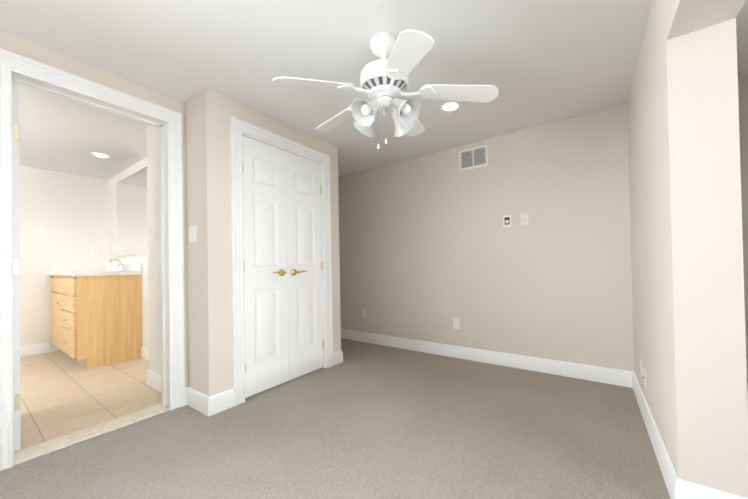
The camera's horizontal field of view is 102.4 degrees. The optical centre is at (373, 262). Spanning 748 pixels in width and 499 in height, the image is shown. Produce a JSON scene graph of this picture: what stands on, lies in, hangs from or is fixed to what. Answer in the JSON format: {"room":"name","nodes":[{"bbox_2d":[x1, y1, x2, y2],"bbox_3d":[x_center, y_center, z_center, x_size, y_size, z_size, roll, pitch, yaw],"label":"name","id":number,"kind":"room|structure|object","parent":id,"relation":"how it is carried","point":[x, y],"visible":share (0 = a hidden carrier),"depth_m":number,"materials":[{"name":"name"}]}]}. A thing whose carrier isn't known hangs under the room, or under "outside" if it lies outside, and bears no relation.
{"room":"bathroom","nodes":[
{"label":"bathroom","id":0,"kind":"room"},
{"bbox_2d":[20,166,107,351],"bbox_3d":[-4.620,-0.013,3.117,0.120,2.281,2.844,-1,-1,36],"label":"wall","id":1,"kind":"structure","parent":0,"point":[68,212],"depth_m":3.79,"materials":[{"name":"white paint"}]},
{"bbox_2d":[20,342,49,356],"bbox_3d":[-4.713,1.062,2.833,0.015,0.128,2.270,-1,-1,36],"label":"baseboard","id":2,"kind":"structure","parent":1,"relation":"attached to","point":[33,349],"depth_m":3.65,"materials":[{"name":"white wood"}]},
{"bbox_2d":[39,228,46,237],"bbox_3d":[-4.107,-0.357,3.731,0.012,0.115,0.070,-1,-1,36],"label":"bathroom light switch","id":3,"kind":"object","parent":1,"relation":"attached to","point":[42,233],"visible":1,"depth_m":3.73,"materials":[{"name":"white plastic"}]},
{"bbox_2d":[47,272,70,274],"bbox_3d":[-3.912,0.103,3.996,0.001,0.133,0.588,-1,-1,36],"label":"backsplash","id":4,"kind":"structure","parent":1,"relation":"attached to","point":[55,273],"depth_m":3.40,"materials":[{"name":"white stone"}]},
{"bbox_2d":[91,247,97,254],"bbox_3d":[-3.826,-0.153,4.120,0.008,0.115,0.070,-1,-1,36],"label":"outlet","id":5,"kind":"object","parent":1,"relation":"attached to","point":[94,250],"visible":1,"depth_m":4.12,"materials":[{"name":"white plastic"}]},
{"bbox_2d":[0,29,168,108],"bbox_3d":[-2.259,-0.074,1.211,0.130,2.281,2.491,-1,-1,36],"label":"wall","id":6,"kind":"structure","parent":0,"point":[16,44],"depth_m":1.81,"materials":[{"name":"beige paint"}]},
{"bbox_2d":[13,88,20,450],"bbox_3d":[-2.297,0.043,1.887,0.723,2.030,0.041,-1,-1,36],"label":"bathroom door","id":7,"kind":"structure","parent":6,"relation":"in","point":[17,371],"depth_m":1.69,"materials":[{"name":"white wood"}]},
{"bbox_2d":[0,48,184,470],"bbox_3d":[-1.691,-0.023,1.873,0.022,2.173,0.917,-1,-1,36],"label":"door frame","id":8,"kind":"structure","parent":6,"relation":"attached to","point":[10,62],"depth_m":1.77,"materials":[{"name":"white wood"}]},
{"bbox_2d":[15,350,167,451],"bbox_3d":[-3.366,1.126,2.222,3.154,0.060,3.084,-1,-1,36],"label":"floor","id":9,"kind":"structure","parent":0,"point":[62,393],"depth_m":2.46,"materials":[{"name":"beige tile"}]},
{"bbox_2d":[13,404,169,464],"bbox_3d":[-1.734,1.058,1.906,0.154,0.013,0.719,-1,-1,36],"label":"threshold","id":10,"kind":"object","parent":9,"relation":"on","point":[41,449],"visible":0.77,"depth_m":1.83,"materials":[{"name":"stone"}]},
{"bbox_2d":[48,271,141,368],"bbox_3d":[-3.373,0.631,3.606,1.308,0.961,0.596,-1,-1,36],"label":"bathroom vanity","id":11,"kind":"object","parent":9,"relation":"on","point":[96,319],"depth_m":3.24,"materials":[{"name":"brown wood"}]},
{"bbox_2d":[47,263,141,275],"bbox_3d":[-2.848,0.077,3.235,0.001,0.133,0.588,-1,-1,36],"label":"countertop","id":12,"kind":"structure","parent":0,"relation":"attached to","point":[112,269],"depth_m":3.54,"materials":[{"name":"white stone"}]},
{"bbox_2d":[107,259,124,270],"bbox_3d":[-3.081,0.035,3.588,0.206,0.155,0.158,-1,-1,36],"label":"faucet","id":13,"kind":"object","parent":12,"relation":"on","point":[121,267],"depth_m":3.59,"materials":[{"name":"silver metal"}]},
{"bbox_2d":[108,157,148,347],"bbox_3d":[-2.816,-0.038,3.645,2.440,2.281,0.126,-1,-1,36],"label":"wall","id":14,"kind":"structure","parent":0,"point":[132,234],"depth_m":3.67,"materials":[{"name":"white paint"}]},
{"bbox_2d":[147,211,148,338],"bbox_3d":[-1.935,-0.063,2.783,0.004,2.281,0.264,-1,-1,36],"label":"wall","id":15,"kind":"structure","parent":0,"point":[147,229],"depth_m":2.68,"materials":[{"name":"beige paint"}]},
{"bbox_2d":[141,346,148,360],"bbox_3d":[-2.259,1.024,3.169,1.025,0.128,0.015,-1,-1,36],"label":"baseboard","id":16,"kind":"structure","parent":15,"relation":"attached to","point":[144,352],"depth_m":3.40,"materials":[{"name":"white wood"}]},
{"bbox_2d":[147,93,200,391],"bbox_3d":[-1.596,-0.072,2.463,0.920,2.281,0.140,-1,-1,36],"label":"wall","id":17,"kind":"structure","parent":0,"point":[192,248],"depth_m":2.26,"materials":[{"name":"beige paint"}]},
{"bbox_2d":[146,370,161,392],"bbox_3d":[-1.765,1.008,2.491,0.599,0.128,0.015,-1,-1,36],"label":"baseboard return","id":18,"kind":"object","parent":17,"relation":"attached to","point":[153,379],"visible":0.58,"depth_m":2.56,"materials":[{"name":"white wood"}]},
{"bbox_2d":[189,225,196,241],"bbox_3d":[-1.331,-0.206,2.204,0.116,0.116,0.012,-1,-1,36],"label":"light switch","id":19,"kind":"object","parent":17,"relation":"attached to","point":[192,233],"visible":1,"depth_m":2.20,"materials":[{"name":"white plastic"}]},
{"bbox_2d":[187,387,208,415],"bbox_3d":[-1.265,0.996,2.158,0.341,0.128,0.015,-1,-1,36],"label":"baseboard","id":20,"kind":"structure","parent":17,"relation":"attached to","point":[197,400],"depth_m":2.14,"materials":[{"name":"white wood"}]},
{"bbox_2d":[169,96,187,386],"bbox_3d":[-1.503,-0.076,2.268,0.130,2.281,0.109,-1,-1,36],"label":"wall","id":21,"kind":"structure","parent":0,"point":[177,105],"depth_m":2.27,"materials":[{"name":"beige paint"}]},
{"bbox_2d":[185,386,187,404],"bbox_3d":[-1.402,0.999,2.247,0.015,0.128,0.029,-1,-1,36],"label":"baseboard","id":22,"kind":"structure","parent":21,"relation":"attached to","point":[186,395],"depth_m":2.24,"materials":[{"name":"white wood"}]},
{"bbox_2d":[198,87,340,396],"bbox_3d":[-0.808,-0.084,2.670,0.120,2.281,1.353,-1,-1,36],"label":"wall","id":23,"kind":"structure","parent":0,"point":[216,110],"depth_m":2.16,"materials":[{"name":"beige paint"}]},
{"bbox_2d":[208,388,234,416],"bbox_3d":[-1.083,0.992,2.134,0.015,0.128,0.189,-1,-1,36],"label":"baseboard","id":24,"kind":"structure","parent":23,"relation":"attached to","point":[221,402],"depth_m":2.13,"materials":[{"name":"white wood"}]},
{"bbox_2d":[242,135,288,397],"bbox_3d":[-0.881,0.030,2.477,0.089,2.028,0.427,-1,-1,36],"label":"closet door","id":25,"kind":"structure","parent":23,"relation":"in","point":[265,270],"depth_m":2.47,"materials":[{"name":"white wood"}]},
{"bbox_2d":[230,116,332,405],"bbox_3d":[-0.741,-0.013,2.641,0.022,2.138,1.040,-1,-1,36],"label":"trim","id":26,"kind":"structure","parent":23,"relation":"attached to","point":[238,127],"depth_m":2.27,"materials":[{"name":"white wood"}]},
{"bbox_2d":[286,151,323,380],"bbox_3d":[-0.631,0.030,2.826,0.089,2.028,0.427,-1,-1,36],"label":"closet door","id":27,"kind":"structure","parent":23,"relation":"in","point":[304,268],"depth_m":2.81,"materials":[{"name":"white wood"}]},
{"bbox_2d":[333,350,342,365],"bbox_3d":[-0.379,0.991,3.118,0.015,0.128,0.158,-1,-1,36],"label":"baseboard","id":28,"kind":"structure","parent":23,"relation":"attached to","point":[337,357],"depth_m":3.12,"materials":[{"name":"white wood"}]},
{"bbox_2d":[0,342,670,498],"bbox_3d":[0.609,1.040,0.547,5.261,0.060,4.986,-1,-1,36],"label":"floor carpet","id":29,"kind":"object","parent":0,"point":[363,420],"visible":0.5,"depth_m":1.70,"materials":[{"name":"grey carpet"}]},
{"bbox_2d":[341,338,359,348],"bbox_3d":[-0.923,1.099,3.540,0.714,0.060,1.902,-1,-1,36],"label":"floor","id":30,"kind":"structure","parent":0,"point":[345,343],"depth_m":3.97,"materials":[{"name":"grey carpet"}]},
{"bbox_2d":[0,0,747,179],"bbox_3d":[-0.714,-1.288,1.490,8.416,0.100,4.986,-1,-1,36],"label":"ceiling","id":31,"kind":"structure","parent":0,"point":[536,63],"depth_m":1.85,"materials":[{"name":"paint"}]},
{"bbox_2d":[90,152,110,157],"bbox_3d":[-3.012,-1.176,3.316,0.172,0.009,0.172,-1,-1,36],"label":"recessed light","id":32,"kind":"object","parent":31,"relation":"in","point":[99,155],"visible":0.98,"depth_m":3.31,"materials":[{"name":"white"}]},
{"bbox_2d":[272,30,498,148],"bbox_3d":[0.053,-0.949,1.764,1.175,0.599,1.176,-1,-1,36],"label":"fan","id":33,"kind":"object","parent":31,"relation":"hanging from","point":[384,82],"visible":1,"depth_m":1.64,"materials":[{"name":"white plastic"}]},
{"bbox_2d":[439,101,460,111],"bbox_3d":[0.614,-1.248,2.417,0.172,0.009,0.172,-1,-1,36],"label":"recessed light","id":34,"kind":"object","parent":31,"relation":"in","point":[450,106],"visible":1,"depth_m":2.41,"materials":[{"name":"white"}]},
{"bbox_2d":[338,74,747,398],"bbox_3d":[1.714,-0.126,2.746,5.976,2.281,0.120,-1,-1,36],"label":"wall","id":35,"kind":"structure","parent":0,"point":[431,247],"depth_m":2.94,"materials":[{"name":"beige paint"}]},
{"bbox_2d":[363,309,366,317],"bbox_3d":[-0.122,0.683,3.983,0.070,0.115,0.006,-1,-1,36],"label":"electrical outlet","id":36,"kind":"object","parent":35,"relation":"attached to","point":[364,313],"visible":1,"depth_m":3.98,"materials":[{"name":"beige plastic"}]},
{"bbox_2d":[453,318,459,328],"bbox_3d":[0.892,0.668,3.257,0.070,0.115,0.008,-1,-1,36],"label":"electrical outlet","id":37,"kind":"object","parent":35,"relation":"attached to","point":[456,323],"visible":1,"depth_m":3.25,"materials":[{"name":"white plastic"}]},
{"bbox_2d":[459,144,487,170],"bbox_3d":[1.039,-1.088,3.148,0.295,0.215,0.010,-1,-1,36],"label":"air vent","id":38,"kind":"object","parent":35,"relation":"in","point":[474,157],"visible":1,"depth_m":3.14,"materials":[{"name":"white metal"}]},
{"bbox_2d":[341,329,633,387],"bbox_3d":[0.750,0.974,3.355,3.276,0.128,0.015,-1,-1,36],"label":"baseboard","id":39,"kind":"structure","parent":35,"relation":"attached to","point":[619,377],"depth_m":2.96,"materials":[{"name":"white wood"}]},
{"bbox_2d":[503,215,510,226],"bbox_3d":[1.309,-0.404,2.958,0.070,0.115,0.006,-1,-1,36],"label":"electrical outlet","id":40,"kind":"object","parent":35,"relation":"attached to","point":[506,220],"visible":1,"depth_m":2.96,"materials":[{"name":"white plastic"}]},
{"bbox_2d":[520,213,528,225],"bbox_3d":[1.432,-0.407,2.863,0.070,0.115,0.018,-1,-1,36],"label":"outlet","id":41,"kind":"object","parent":35,"relation":"attached to","point":[524,218],"visible":1,"depth_m":2.87,"materials":[{"name":"beige plastic"}]},
{"bbox_2d":[627,0,747,497],"bbox_3d":[1.244,-0.135,1.105,0.190,2.281,3.096,-1,-1,36],"label":"wall","id":42,"kind":"structure","parent":0,"point":[689,333],"depth_m":1.19,"materials":[{"name":"beige paint"}]},
{"bbox_2d":[640,358,642,376],"bbox_3d":[1.808,0.718,2.035,0.008,0.115,0.070,-1,-1,36],"label":"electrical outlet","id":43,"kind":"object","parent":42,"relation":"attached to","point":[641,366],"visible":1,"depth_m":2.02,"materials":[{"name":"beige plastic"}]},
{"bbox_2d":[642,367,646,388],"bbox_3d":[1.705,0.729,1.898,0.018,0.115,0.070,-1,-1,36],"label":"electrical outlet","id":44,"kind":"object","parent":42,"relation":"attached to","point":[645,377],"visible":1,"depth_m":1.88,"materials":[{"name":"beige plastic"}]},
{"bbox_2d":[632,372,677,498],"bbox_3d":[1.651,0.942,1.812,0.015,0.128,1.477,-1,-1,36],"label":"baseboard","id":45,"kind":"structure","parent":42,"relation":"attached to","point":[669,474],"depth_m":1.54,"materials":[{"name":"white wood"}]},
{"bbox_2d":[674,479,747,498],"bbox_3d":[1.308,0.941,1.158,0.220,0.128,0.015,-1,-1,36],"label":"baseboard","id":46,"kind":"structure","parent":42,"relation":"attached to","point":[683,489],"depth_m":1.18,"materials":[{"name":"white wood"}]}
]}

